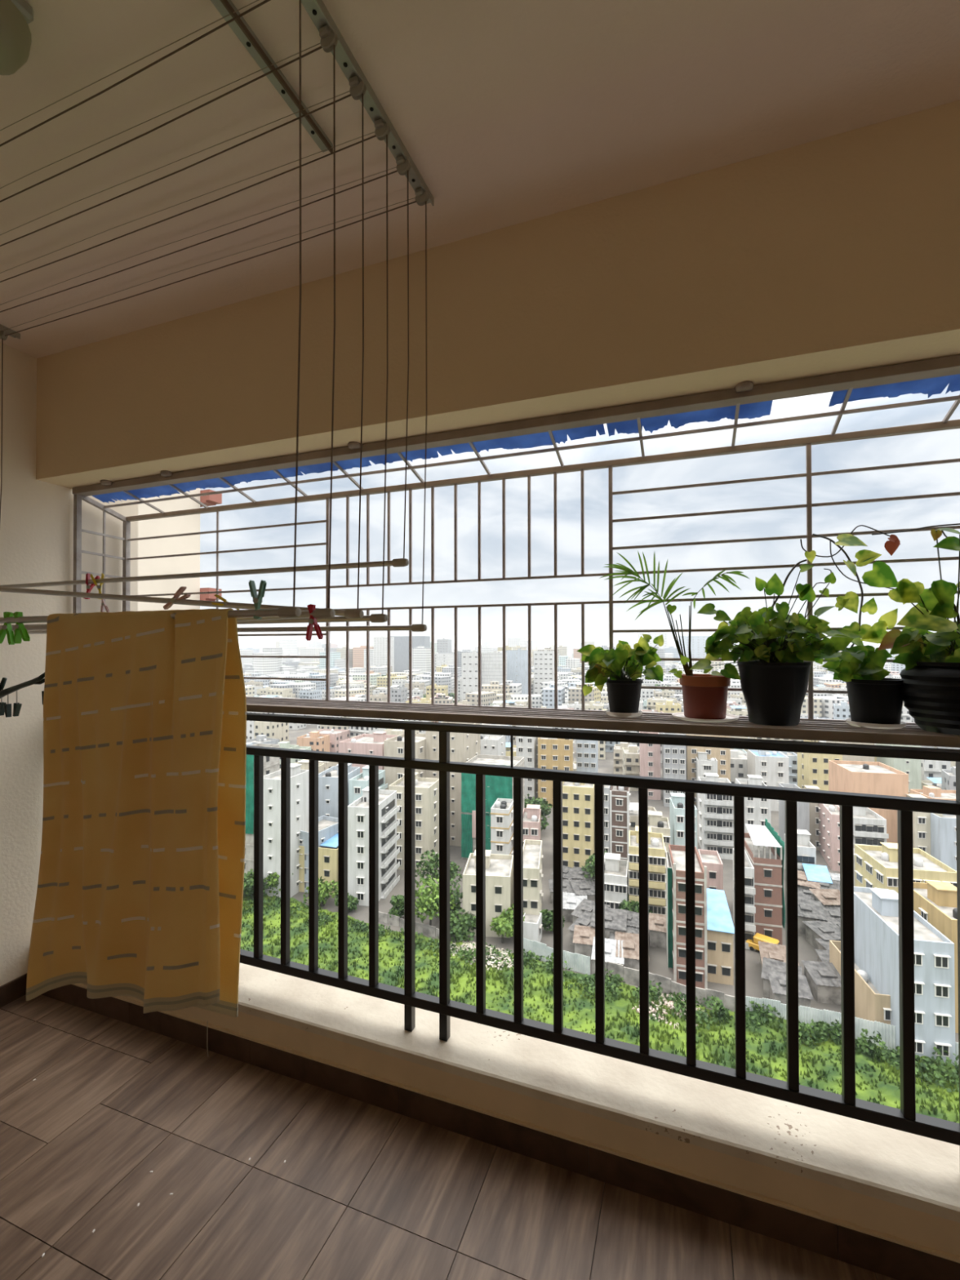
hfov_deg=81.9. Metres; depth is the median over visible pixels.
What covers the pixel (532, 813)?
building
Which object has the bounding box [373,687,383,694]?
block
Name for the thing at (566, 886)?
hut
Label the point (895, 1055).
shrub
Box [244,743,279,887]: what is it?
building
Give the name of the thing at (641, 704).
block
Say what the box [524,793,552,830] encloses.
leafy tree
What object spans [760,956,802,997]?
hut
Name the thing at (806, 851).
building
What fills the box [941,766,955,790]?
block
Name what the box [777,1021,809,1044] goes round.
shrub
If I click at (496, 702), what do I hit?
block
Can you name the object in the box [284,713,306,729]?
block
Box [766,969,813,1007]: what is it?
hut
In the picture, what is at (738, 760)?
block
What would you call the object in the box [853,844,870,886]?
building
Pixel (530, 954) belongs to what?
shrub
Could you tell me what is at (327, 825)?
building
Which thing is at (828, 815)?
building
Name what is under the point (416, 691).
block
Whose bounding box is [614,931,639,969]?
hut
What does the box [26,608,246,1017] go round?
towel
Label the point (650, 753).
building
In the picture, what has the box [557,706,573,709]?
block
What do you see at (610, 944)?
hut
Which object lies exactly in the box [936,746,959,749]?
block
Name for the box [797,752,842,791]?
building
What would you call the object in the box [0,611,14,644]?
peg
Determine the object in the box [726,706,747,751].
block
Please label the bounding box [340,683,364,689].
block
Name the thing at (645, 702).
block
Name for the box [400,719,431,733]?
block
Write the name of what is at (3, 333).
rail
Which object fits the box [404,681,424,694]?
block
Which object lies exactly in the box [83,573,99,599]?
peg
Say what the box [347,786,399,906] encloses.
building
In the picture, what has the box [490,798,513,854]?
building
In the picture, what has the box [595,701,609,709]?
block
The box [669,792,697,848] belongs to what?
building
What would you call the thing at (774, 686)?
potted plant
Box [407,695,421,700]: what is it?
block
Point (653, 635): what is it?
building
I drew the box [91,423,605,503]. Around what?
tarp
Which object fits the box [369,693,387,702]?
block
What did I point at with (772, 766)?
building
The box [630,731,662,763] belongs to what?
block
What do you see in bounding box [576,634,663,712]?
potted plant
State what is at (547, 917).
leafy tree
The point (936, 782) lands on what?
block
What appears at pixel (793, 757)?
block
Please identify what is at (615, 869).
building
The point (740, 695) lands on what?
block
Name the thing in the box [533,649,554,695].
building
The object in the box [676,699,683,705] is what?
block
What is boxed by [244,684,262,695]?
block
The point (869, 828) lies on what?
building
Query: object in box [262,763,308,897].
building
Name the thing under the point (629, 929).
hut
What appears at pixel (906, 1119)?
balcony railing
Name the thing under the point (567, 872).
hut
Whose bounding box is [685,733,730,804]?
building
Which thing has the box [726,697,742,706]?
block
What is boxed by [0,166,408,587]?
clothes drying line
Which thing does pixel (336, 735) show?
block
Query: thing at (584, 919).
hut
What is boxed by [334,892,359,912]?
leafy tree
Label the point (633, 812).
block
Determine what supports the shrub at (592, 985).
on the trees at (820, 1066)
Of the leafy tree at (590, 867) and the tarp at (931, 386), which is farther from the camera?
the leafy tree at (590, 867)
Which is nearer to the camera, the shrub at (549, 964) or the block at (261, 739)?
the shrub at (549, 964)
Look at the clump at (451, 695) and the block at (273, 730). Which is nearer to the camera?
the block at (273, 730)
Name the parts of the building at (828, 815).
water tank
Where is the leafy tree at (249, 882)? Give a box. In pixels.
[243,868,271,898]
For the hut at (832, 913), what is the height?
4.150 m
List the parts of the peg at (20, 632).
arm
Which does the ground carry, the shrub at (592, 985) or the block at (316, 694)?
the block at (316, 694)
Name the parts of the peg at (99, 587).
arm, arm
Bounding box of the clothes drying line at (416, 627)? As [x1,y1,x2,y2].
[0,197,426,634]
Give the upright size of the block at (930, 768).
17.100 m
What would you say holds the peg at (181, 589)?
attached to the clothes drying line at (348, 613)
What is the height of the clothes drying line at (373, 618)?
1.196 m
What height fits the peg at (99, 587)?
0.085 m
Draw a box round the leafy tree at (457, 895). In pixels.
[435,878,462,912]
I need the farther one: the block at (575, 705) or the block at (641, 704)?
the block at (575, 705)
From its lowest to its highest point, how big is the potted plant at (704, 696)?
0.539 m
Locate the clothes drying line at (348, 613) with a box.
[0,90,364,618]
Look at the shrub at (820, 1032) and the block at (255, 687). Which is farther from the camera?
the block at (255, 687)
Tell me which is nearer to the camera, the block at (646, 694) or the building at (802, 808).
the building at (802, 808)
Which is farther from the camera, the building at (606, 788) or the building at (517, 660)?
the building at (517, 660)
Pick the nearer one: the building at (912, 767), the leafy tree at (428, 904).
the leafy tree at (428, 904)
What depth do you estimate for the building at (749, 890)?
91.65 m
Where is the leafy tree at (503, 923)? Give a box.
[489,903,524,943]
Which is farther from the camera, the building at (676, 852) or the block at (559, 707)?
the block at (559, 707)
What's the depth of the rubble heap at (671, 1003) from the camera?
74.62 m
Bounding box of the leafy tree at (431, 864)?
[414,848,462,888]
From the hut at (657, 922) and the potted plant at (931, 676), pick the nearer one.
the potted plant at (931, 676)
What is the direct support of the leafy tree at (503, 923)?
on the ground
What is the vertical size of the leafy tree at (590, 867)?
8.487 m
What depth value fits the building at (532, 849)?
95.12 m
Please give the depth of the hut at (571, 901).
101.80 m
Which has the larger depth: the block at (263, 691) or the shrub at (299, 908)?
the block at (263, 691)
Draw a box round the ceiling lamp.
[0,0,33,75]
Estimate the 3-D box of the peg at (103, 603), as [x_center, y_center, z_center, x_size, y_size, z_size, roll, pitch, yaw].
[-1.238,-0.117,1.825,0.026,0.060,0.013,0,-1,-9]
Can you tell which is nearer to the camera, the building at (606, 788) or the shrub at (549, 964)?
the shrub at (549, 964)
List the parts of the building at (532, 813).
water tank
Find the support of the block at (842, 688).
on the ground
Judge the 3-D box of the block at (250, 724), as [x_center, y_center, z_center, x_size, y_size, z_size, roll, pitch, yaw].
[-110.106,44.238,280.362,15.031,23.700,14.644,0,-1,29]
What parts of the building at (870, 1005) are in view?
water tank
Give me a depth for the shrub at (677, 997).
76.23 m
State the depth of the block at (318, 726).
330.42 m
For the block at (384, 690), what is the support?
on the ground
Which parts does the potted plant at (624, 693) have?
pot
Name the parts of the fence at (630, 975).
panel, panel, panel, panel, panel, panel, panel, panel, panel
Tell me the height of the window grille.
1.004 m
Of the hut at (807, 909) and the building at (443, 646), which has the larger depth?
the building at (443, 646)
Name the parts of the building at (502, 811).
water tank, water tank, water tank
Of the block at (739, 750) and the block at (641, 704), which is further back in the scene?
the block at (641, 704)
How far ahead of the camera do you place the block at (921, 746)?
202.50 m
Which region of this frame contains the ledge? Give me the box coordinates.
[83,963,959,1256]
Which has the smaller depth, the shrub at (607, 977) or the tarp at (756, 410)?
the tarp at (756, 410)
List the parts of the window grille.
frame, frame, frame, frame, frame, frame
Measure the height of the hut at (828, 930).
4.109 m
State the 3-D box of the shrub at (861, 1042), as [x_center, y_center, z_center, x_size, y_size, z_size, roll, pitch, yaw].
[47.436,49.240,67.184,3.967,2.928,3.270,0,-1,21]
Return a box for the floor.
[0,994,897,1279]
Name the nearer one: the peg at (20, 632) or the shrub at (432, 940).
the peg at (20, 632)
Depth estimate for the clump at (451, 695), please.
475.92 m
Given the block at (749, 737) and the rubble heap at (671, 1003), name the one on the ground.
the block at (749, 737)
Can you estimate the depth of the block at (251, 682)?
520.65 m
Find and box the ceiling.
[0,0,959,358]
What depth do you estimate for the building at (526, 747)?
175.29 m
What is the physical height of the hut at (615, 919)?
4.767 m
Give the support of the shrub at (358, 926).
on the trees at (820, 1066)
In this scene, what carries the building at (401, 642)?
on the ground
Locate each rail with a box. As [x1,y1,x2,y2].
[0,324,20,340]
[210,0,333,152]
[301,0,434,205]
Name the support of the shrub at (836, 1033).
on the ground
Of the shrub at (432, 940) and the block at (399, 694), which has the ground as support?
the block at (399, 694)
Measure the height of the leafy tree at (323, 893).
5.730 m
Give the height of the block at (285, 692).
21.800 m
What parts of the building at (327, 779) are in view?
water tank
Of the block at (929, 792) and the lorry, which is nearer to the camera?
the lorry
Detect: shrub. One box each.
[246,894,275,906]
[274,901,307,915]
[302,911,335,925]
[347,920,366,933]
[366,924,391,938]
[395,927,425,946]
[416,936,456,958]
[456,942,498,963]
[474,946,512,967]
[503,948,547,971]
[545,952,573,976]
[563,968,614,1001]
[593,968,625,994]
[631,980,662,1002]
[648,991,697,1013]
[671,993,718,1030]
[705,995,733,1023]
[733,1000,782,1032]
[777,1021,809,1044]
[798,1018,831,1048]
[813,1019,841,1046]
[854,1028,891,1062]
[881,1045,917,1070]
[915,1054,952,1087]
[928,1046,959,1092]
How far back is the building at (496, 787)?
129.22 m
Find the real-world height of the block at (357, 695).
17.500 m
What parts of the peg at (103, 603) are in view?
arm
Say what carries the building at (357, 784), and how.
on the ground
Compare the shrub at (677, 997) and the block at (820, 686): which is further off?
the block at (820, 686)
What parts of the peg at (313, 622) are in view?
arm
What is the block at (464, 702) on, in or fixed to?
on the ground
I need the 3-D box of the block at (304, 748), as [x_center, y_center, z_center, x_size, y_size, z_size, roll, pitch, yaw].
[-68.304,47.201,201.475,10.320,16.000,9.256,0,-1,7]
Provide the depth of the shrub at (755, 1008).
72.08 m
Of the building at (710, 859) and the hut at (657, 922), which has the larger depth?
the building at (710, 859)
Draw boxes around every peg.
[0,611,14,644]
[13,611,30,643]
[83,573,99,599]
[90,573,104,599]
[100,599,109,612]
[163,586,191,609]
[211,594,239,609]
[248,580,266,619]
[306,604,323,640]
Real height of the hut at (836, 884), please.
4.668 m
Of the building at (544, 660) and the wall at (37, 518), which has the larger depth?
the building at (544, 660)
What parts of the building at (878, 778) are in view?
water tank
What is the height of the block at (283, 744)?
20.200 m
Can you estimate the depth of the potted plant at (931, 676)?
1.46 m
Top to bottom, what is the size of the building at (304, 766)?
24.506 m
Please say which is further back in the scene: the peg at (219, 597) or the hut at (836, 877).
the hut at (836, 877)
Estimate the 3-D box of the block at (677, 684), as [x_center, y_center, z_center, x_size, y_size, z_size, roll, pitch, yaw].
[186.848,49.290,521.744,11.112,17.500,13.513,0,-1,11]
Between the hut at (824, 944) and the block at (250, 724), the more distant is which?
the block at (250, 724)
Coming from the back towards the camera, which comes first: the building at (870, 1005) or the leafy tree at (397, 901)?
the leafy tree at (397, 901)
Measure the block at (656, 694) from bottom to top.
17.100 m
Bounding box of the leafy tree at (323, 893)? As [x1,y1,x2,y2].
[302,875,337,906]
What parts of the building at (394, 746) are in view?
water tank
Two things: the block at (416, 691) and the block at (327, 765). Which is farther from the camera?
the block at (416, 691)
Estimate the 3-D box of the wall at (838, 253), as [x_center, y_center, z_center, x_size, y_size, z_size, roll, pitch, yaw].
[0.408,-0.981,1.627,4.965,0.533,0.155,0,-1,21]
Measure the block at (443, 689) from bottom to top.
23.300 m
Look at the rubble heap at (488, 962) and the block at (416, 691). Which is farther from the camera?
the block at (416, 691)
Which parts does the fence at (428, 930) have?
panel, panel, panel, panel, panel, panel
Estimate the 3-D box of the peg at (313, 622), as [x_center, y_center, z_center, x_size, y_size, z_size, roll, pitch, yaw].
[-0.336,-0.036,1.125,0.033,0.074,0.016,0,-1,11]
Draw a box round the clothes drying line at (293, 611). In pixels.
[0,0,301,623]
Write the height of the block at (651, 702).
22.200 m
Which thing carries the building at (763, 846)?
on the ground
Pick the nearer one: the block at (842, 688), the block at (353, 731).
the block at (353, 731)
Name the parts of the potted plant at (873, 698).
pot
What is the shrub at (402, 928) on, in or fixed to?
on the trees at (820, 1066)
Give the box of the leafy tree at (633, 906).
[617,893,652,915]
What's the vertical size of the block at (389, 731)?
23.300 m
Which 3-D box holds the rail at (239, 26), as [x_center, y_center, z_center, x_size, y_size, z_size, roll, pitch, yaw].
[-0.533,-1.241,1.004,0.032,0.024,0.845,0,-1,21]
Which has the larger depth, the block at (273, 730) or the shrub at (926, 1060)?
the block at (273, 730)
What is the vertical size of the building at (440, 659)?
43.086 m
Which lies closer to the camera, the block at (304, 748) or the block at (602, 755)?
the block at (304, 748)
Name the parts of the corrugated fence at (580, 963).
panel, panel, panel, panel, panel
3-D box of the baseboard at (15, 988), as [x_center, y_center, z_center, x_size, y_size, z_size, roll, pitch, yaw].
[-2.450,1.460,1.020,0.011,0.083,2.917,0,-1,21]
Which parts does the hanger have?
arm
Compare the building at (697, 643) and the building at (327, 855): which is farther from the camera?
the building at (697, 643)
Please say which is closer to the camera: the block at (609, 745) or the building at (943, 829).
the building at (943, 829)
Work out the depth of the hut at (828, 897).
101.87 m
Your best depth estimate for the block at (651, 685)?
528.47 m
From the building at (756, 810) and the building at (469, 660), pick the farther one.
the building at (469, 660)
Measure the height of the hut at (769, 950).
4.234 m
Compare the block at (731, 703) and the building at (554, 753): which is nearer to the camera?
the building at (554, 753)
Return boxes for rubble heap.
[449,940,492,959]
[453,946,513,970]
[631,993,708,1028]
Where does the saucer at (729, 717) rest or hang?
on the window grille
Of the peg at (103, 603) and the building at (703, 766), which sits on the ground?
the building at (703, 766)
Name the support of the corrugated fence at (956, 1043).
on the ground
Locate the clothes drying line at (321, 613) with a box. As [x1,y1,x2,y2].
[0,43,335,631]
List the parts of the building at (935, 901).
water tank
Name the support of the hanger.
hanging from the clothes drying line at (293, 611)
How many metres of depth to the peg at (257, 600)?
1.04 m
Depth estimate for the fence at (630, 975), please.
79.11 m
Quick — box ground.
[288,648,958,1042]
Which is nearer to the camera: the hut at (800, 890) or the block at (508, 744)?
the hut at (800, 890)
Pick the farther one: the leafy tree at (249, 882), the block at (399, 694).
the block at (399, 694)
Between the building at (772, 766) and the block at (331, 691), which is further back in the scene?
the block at (331, 691)
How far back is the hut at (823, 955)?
84.13 m
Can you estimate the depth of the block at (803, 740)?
247.66 m
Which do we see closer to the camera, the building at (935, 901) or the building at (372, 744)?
the building at (935, 901)
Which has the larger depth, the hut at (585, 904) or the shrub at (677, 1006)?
the hut at (585, 904)
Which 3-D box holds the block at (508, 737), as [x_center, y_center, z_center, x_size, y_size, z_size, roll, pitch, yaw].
[6.519,45.416,245.207,12.859,20.200,16.520,0,-1,7]
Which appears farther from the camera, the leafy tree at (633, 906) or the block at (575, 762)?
the block at (575, 762)
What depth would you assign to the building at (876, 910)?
67.78 m
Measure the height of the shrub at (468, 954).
2.109 m
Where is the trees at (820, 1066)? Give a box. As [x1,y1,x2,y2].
[240,893,959,1123]
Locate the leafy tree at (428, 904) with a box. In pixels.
[415,875,455,925]
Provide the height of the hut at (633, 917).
4.315 m
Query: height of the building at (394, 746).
29.654 m
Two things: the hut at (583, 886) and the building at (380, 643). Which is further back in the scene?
the building at (380, 643)
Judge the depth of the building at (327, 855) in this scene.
111.48 m
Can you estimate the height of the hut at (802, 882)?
4.824 m
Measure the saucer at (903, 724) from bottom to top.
0.014 m
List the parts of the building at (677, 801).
water tank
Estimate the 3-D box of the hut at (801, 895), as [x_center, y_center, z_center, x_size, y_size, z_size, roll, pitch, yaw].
[59.348,49.935,102.209,4.327,4.027,6.063,-1,-1,35]
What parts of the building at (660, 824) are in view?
water tank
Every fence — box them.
[378,911,439,938]
[523,937,590,974]
[591,958,734,1011]
[745,995,895,1049]
[955,1041,958,1065]
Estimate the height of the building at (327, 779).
24.856 m
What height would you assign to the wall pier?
7.751 m
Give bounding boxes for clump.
[423,693,459,701]
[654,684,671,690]
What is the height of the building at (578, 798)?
23.267 m
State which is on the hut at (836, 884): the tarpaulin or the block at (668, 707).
the tarpaulin
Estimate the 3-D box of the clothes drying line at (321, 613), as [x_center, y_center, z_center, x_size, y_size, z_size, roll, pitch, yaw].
[-1.190,-0.615,1.457,1.922,1.229,0.032,0,-1,21]
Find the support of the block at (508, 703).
on the ground
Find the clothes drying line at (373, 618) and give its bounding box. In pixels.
[0,131,388,626]
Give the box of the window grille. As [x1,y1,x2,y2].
[71,355,959,747]
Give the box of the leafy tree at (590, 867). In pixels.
[581,850,607,880]
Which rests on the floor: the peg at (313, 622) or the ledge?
the ledge
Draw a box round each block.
[244,680,262,686]
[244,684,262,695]
[246,711,284,739]
[246,734,279,744]
[253,720,288,742]
[256,686,275,697]
[264,695,289,697]
[266,688,292,697]
[278,741,298,768]
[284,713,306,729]
[297,731,329,751]
[298,687,321,699]
[298,746,311,760]
[308,728,349,752]
[317,715,342,729]
[318,760,337,770]
[320,724,349,729]
[321,687,338,699]
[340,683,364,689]
[347,716,386,737]
[355,694,366,701]
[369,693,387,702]
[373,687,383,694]
[378,687,391,694]
[383,728,419,735]
[390,684,407,702]
[391,679,406,687]
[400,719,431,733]
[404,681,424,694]
[404,697,433,722]
[407,688,423,697]
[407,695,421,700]
[426,684,448,699]
[451,700,471,705]
[457,677,462,699]
[480,723,510,742]
[489,700,502,706]
[499,700,526,741]
[506,742,515,756]
[553,727,576,744]
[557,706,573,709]
[561,702,582,709]
[573,761,576,771]
[581,701,604,710]
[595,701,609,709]
[598,729,605,759]
[604,729,626,751]
[613,742,630,774]
[622,745,639,791]
[626,700,643,732]
[629,802,656,831]
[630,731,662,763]
[640,688,653,708]
[640,709,662,712]
[642,684,654,686]
[643,699,647,710]
[646,697,676,710]
[653,689,662,697]
[655,700,681,713]
[662,688,675,697]
[670,694,683,701]
[671,682,682,696]
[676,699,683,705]
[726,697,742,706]
[726,701,741,708]
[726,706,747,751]
[730,693,745,703]
[730,749,746,783]
[733,748,746,753]
[749,737,790,740]
[779,751,797,786]
[800,715,830,719]
[803,739,819,742]
[813,684,832,696]
[833,686,847,696]
[833,701,850,719]
[900,706,911,722]
[909,786,955,800]
[920,746,933,747]
[920,759,951,780]
[921,777,942,790]
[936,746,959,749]
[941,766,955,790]
[951,761,955,767]
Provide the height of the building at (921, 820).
18.267 m
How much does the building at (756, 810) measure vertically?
20.390 m
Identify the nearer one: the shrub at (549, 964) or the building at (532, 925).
the shrub at (549, 964)
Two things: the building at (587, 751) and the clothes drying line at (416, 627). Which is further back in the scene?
the building at (587, 751)
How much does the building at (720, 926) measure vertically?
12.536 m
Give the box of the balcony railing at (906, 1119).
[240,712,959,1145]
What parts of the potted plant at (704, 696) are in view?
pot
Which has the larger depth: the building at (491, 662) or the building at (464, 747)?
the building at (491, 662)
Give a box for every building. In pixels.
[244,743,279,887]
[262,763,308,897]
[280,759,324,773]
[298,815,337,893]
[298,833,337,896]
[318,763,359,817]
[338,731,396,773]
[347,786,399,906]
[348,765,387,804]
[373,635,394,672]
[383,733,425,790]
[388,772,439,871]
[390,635,430,672]
[425,721,480,846]
[434,652,453,670]
[436,638,452,653]
[461,650,484,700]
[461,754,524,858]
[462,849,513,937]
[480,733,506,755]
[481,650,506,684]
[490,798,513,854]
[506,648,528,694]
[515,724,538,799]
[523,804,541,844]
[523,839,543,915]
[523,912,542,942]
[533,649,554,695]
[537,737,573,807]
[562,781,595,867]
[576,728,598,773]
[604,785,611,853]
[604,852,628,909]
[609,786,631,870]
[627,826,666,915]
[638,632,667,648]
[639,731,660,799]
[648,810,670,877]
[662,733,686,806]
[666,851,672,970]
[667,844,707,990]
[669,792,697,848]
[678,635,710,661]
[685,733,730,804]
[694,751,717,809]
[697,773,733,859]
[697,848,723,890]
[706,888,734,985]
[733,848,755,950]
[735,774,770,833]
[744,818,785,945]
[746,749,789,811]
[778,783,809,841]
[784,829,816,871]
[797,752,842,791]
[804,785,820,850]
[817,803,839,871]
[826,741,874,761]
[828,760,908,843]
[829,940,892,1024]
[835,804,888,845]
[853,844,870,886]
[853,886,955,1066]
[854,842,956,893]
[876,743,921,793]
[897,793,942,854]
[913,880,958,1033]
[930,813,956,871]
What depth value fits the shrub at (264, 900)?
105.55 m
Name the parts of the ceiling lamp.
mount plate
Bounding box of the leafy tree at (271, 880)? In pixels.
[266,871,293,894]
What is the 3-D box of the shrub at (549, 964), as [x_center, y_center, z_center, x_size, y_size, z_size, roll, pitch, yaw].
[11.946,49.236,83.702,4.325,2.701,3.319,0,-1,21]
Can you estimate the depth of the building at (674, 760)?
171.11 m
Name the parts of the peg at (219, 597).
arm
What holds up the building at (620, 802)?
on the ground
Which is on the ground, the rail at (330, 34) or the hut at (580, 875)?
the hut at (580, 875)
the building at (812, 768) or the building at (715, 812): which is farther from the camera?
the building at (812, 768)
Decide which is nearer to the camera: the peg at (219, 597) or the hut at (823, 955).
the peg at (219, 597)
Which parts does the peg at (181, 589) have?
arm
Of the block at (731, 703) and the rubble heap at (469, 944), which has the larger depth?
the block at (731, 703)
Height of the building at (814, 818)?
16.654 m
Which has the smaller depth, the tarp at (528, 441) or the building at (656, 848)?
the tarp at (528, 441)
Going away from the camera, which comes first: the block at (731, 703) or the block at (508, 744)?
the block at (508, 744)
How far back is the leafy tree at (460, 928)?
93.18 m
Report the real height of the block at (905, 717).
23.700 m
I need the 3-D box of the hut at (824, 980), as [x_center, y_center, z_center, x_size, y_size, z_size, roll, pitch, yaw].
[50.252,49.666,79.224,5.857,4.125,5.292,0,-1,10]
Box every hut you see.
[548,879,575,903]
[551,865,580,879]
[562,892,586,922]
[567,911,591,945]
[568,879,595,901]
[570,898,609,922]
[571,866,595,879]
[573,924,595,959]
[590,906,627,938]
[591,937,624,964]
[608,924,639,939]
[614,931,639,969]
[621,908,639,927]
[648,912,666,949]
[758,941,799,968]
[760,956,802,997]
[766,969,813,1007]
[797,870,820,889]
[797,886,813,894]
[797,892,815,900]
[797,897,827,935]
[800,960,840,1004]
[802,920,840,949]
[808,888,839,906]
[812,880,839,890]
[814,949,829,962]
[815,937,840,951]
[821,902,840,926]
[829,872,839,880]
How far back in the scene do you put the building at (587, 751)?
179.89 m
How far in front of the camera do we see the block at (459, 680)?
514.34 m
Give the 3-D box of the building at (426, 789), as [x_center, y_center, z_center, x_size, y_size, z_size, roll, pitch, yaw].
[-14.811,42.809,127.500,9.746,23.067,9.350,0,-1,13]
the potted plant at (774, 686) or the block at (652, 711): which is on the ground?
the block at (652, 711)
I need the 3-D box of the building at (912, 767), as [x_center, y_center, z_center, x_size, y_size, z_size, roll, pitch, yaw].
[131.988,42.483,174.388,7.151,24.156,12.350,0,-1,15]
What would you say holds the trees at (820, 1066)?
on the ground
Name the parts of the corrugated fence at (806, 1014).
panel, panel, panel, panel, panel, panel, panel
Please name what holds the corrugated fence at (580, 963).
on the ground
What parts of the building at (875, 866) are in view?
water tank, water tank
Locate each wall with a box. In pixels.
[0,342,73,986]
[35,100,959,488]
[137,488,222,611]
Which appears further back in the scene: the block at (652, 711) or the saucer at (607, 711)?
the block at (652, 711)
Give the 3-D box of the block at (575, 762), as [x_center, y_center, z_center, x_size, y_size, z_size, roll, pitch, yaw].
[30.797,49.325,201.764,11.499,11.400,13.564,0,-1,13]
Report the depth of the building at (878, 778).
130.78 m
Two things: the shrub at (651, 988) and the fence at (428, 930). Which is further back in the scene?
the fence at (428, 930)
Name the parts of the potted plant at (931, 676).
pot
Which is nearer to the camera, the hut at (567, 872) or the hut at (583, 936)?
the hut at (583, 936)
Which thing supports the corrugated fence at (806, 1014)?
on the ground
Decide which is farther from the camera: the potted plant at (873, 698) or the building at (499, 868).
the building at (499, 868)
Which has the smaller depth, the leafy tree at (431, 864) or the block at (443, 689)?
the leafy tree at (431, 864)
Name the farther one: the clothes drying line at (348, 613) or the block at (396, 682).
the block at (396, 682)
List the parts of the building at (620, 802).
water tank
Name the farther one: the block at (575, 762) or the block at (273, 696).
the block at (273, 696)
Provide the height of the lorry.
2.342 m
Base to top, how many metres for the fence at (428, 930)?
2.172 m
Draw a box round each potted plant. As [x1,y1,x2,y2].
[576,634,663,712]
[600,551,749,719]
[689,559,853,725]
[800,524,903,724]
[871,523,959,734]
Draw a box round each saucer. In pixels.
[605,709,642,717]
[671,711,738,722]
[845,718,906,728]
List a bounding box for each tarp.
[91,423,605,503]
[606,400,773,436]
[828,373,959,406]
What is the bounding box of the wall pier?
[80,495,137,613]
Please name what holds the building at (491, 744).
on the ground
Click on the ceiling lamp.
(15, 39)
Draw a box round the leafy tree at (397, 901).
[387,894,404,918]
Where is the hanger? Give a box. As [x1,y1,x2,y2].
[0,672,44,717]
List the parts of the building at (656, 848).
water tank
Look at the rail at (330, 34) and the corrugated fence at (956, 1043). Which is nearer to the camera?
the rail at (330, 34)
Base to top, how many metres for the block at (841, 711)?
23.300 m
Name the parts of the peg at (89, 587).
arm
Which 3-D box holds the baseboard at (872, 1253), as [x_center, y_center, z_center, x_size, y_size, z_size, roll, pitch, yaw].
[0.383,1.461,1.524,4.963,0.083,0.011,0,-1,21]
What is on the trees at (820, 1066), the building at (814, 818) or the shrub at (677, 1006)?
the shrub at (677, 1006)
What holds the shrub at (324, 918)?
on the ground
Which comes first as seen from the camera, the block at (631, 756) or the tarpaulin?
the tarpaulin
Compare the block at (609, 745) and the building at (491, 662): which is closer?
the block at (609, 745)
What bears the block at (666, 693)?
on the ground
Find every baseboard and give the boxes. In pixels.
[0,973,26,1008]
[41,984,959,1279]
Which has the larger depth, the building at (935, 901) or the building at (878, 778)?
the building at (878, 778)
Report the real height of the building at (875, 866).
17.719 m
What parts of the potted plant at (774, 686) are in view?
pot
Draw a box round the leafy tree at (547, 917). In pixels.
[539,909,565,933]
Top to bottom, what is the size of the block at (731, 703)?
23.700 m
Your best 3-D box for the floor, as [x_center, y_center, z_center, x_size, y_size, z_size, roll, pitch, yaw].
[-0.121,1.549,0.174,5.165,0.120,3.170,0,-1,21]
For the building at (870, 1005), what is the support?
on the ground
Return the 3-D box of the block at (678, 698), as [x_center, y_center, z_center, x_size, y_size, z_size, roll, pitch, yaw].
[169.901,51.822,468.501,14.038,11.400,13.917,0,-1,7]
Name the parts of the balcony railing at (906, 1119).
post, post, tie rod, rail, rail, rail, post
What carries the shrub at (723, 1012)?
on the trees at (820, 1066)
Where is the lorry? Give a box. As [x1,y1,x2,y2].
[746,933,779,951]
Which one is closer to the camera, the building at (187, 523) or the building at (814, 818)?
the building at (187, 523)
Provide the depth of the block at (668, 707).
289.65 m
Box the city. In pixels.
[239,638,905,719]
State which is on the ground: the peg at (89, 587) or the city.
the city
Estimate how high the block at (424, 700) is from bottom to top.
20.200 m
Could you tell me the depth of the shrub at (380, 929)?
93.89 m
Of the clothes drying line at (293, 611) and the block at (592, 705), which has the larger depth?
the block at (592, 705)
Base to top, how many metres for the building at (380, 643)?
67.830 m
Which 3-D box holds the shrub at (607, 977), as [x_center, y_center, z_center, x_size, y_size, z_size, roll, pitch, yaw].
[18.730,49.713,80.161,4.605,2.268,5.354,0,-1,21]
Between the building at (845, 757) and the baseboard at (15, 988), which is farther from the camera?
the building at (845, 757)
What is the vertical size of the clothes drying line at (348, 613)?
1.188 m
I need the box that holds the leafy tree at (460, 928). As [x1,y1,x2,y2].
[449,908,475,943]
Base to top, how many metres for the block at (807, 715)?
14.000 m
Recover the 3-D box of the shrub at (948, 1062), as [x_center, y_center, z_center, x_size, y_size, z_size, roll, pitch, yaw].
[54.081,49.192,63.166,5.120,2.358,5.642,0,-1,21]
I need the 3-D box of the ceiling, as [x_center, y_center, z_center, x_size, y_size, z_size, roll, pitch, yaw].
[-0.103,-1.336,0.265,5.265,0.150,3.400,0,-1,21]
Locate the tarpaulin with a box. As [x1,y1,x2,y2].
[802,862,832,884]
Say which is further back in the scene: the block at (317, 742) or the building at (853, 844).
the block at (317, 742)
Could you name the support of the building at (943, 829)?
on the ground
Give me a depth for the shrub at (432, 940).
90.08 m
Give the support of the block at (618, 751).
on the ground

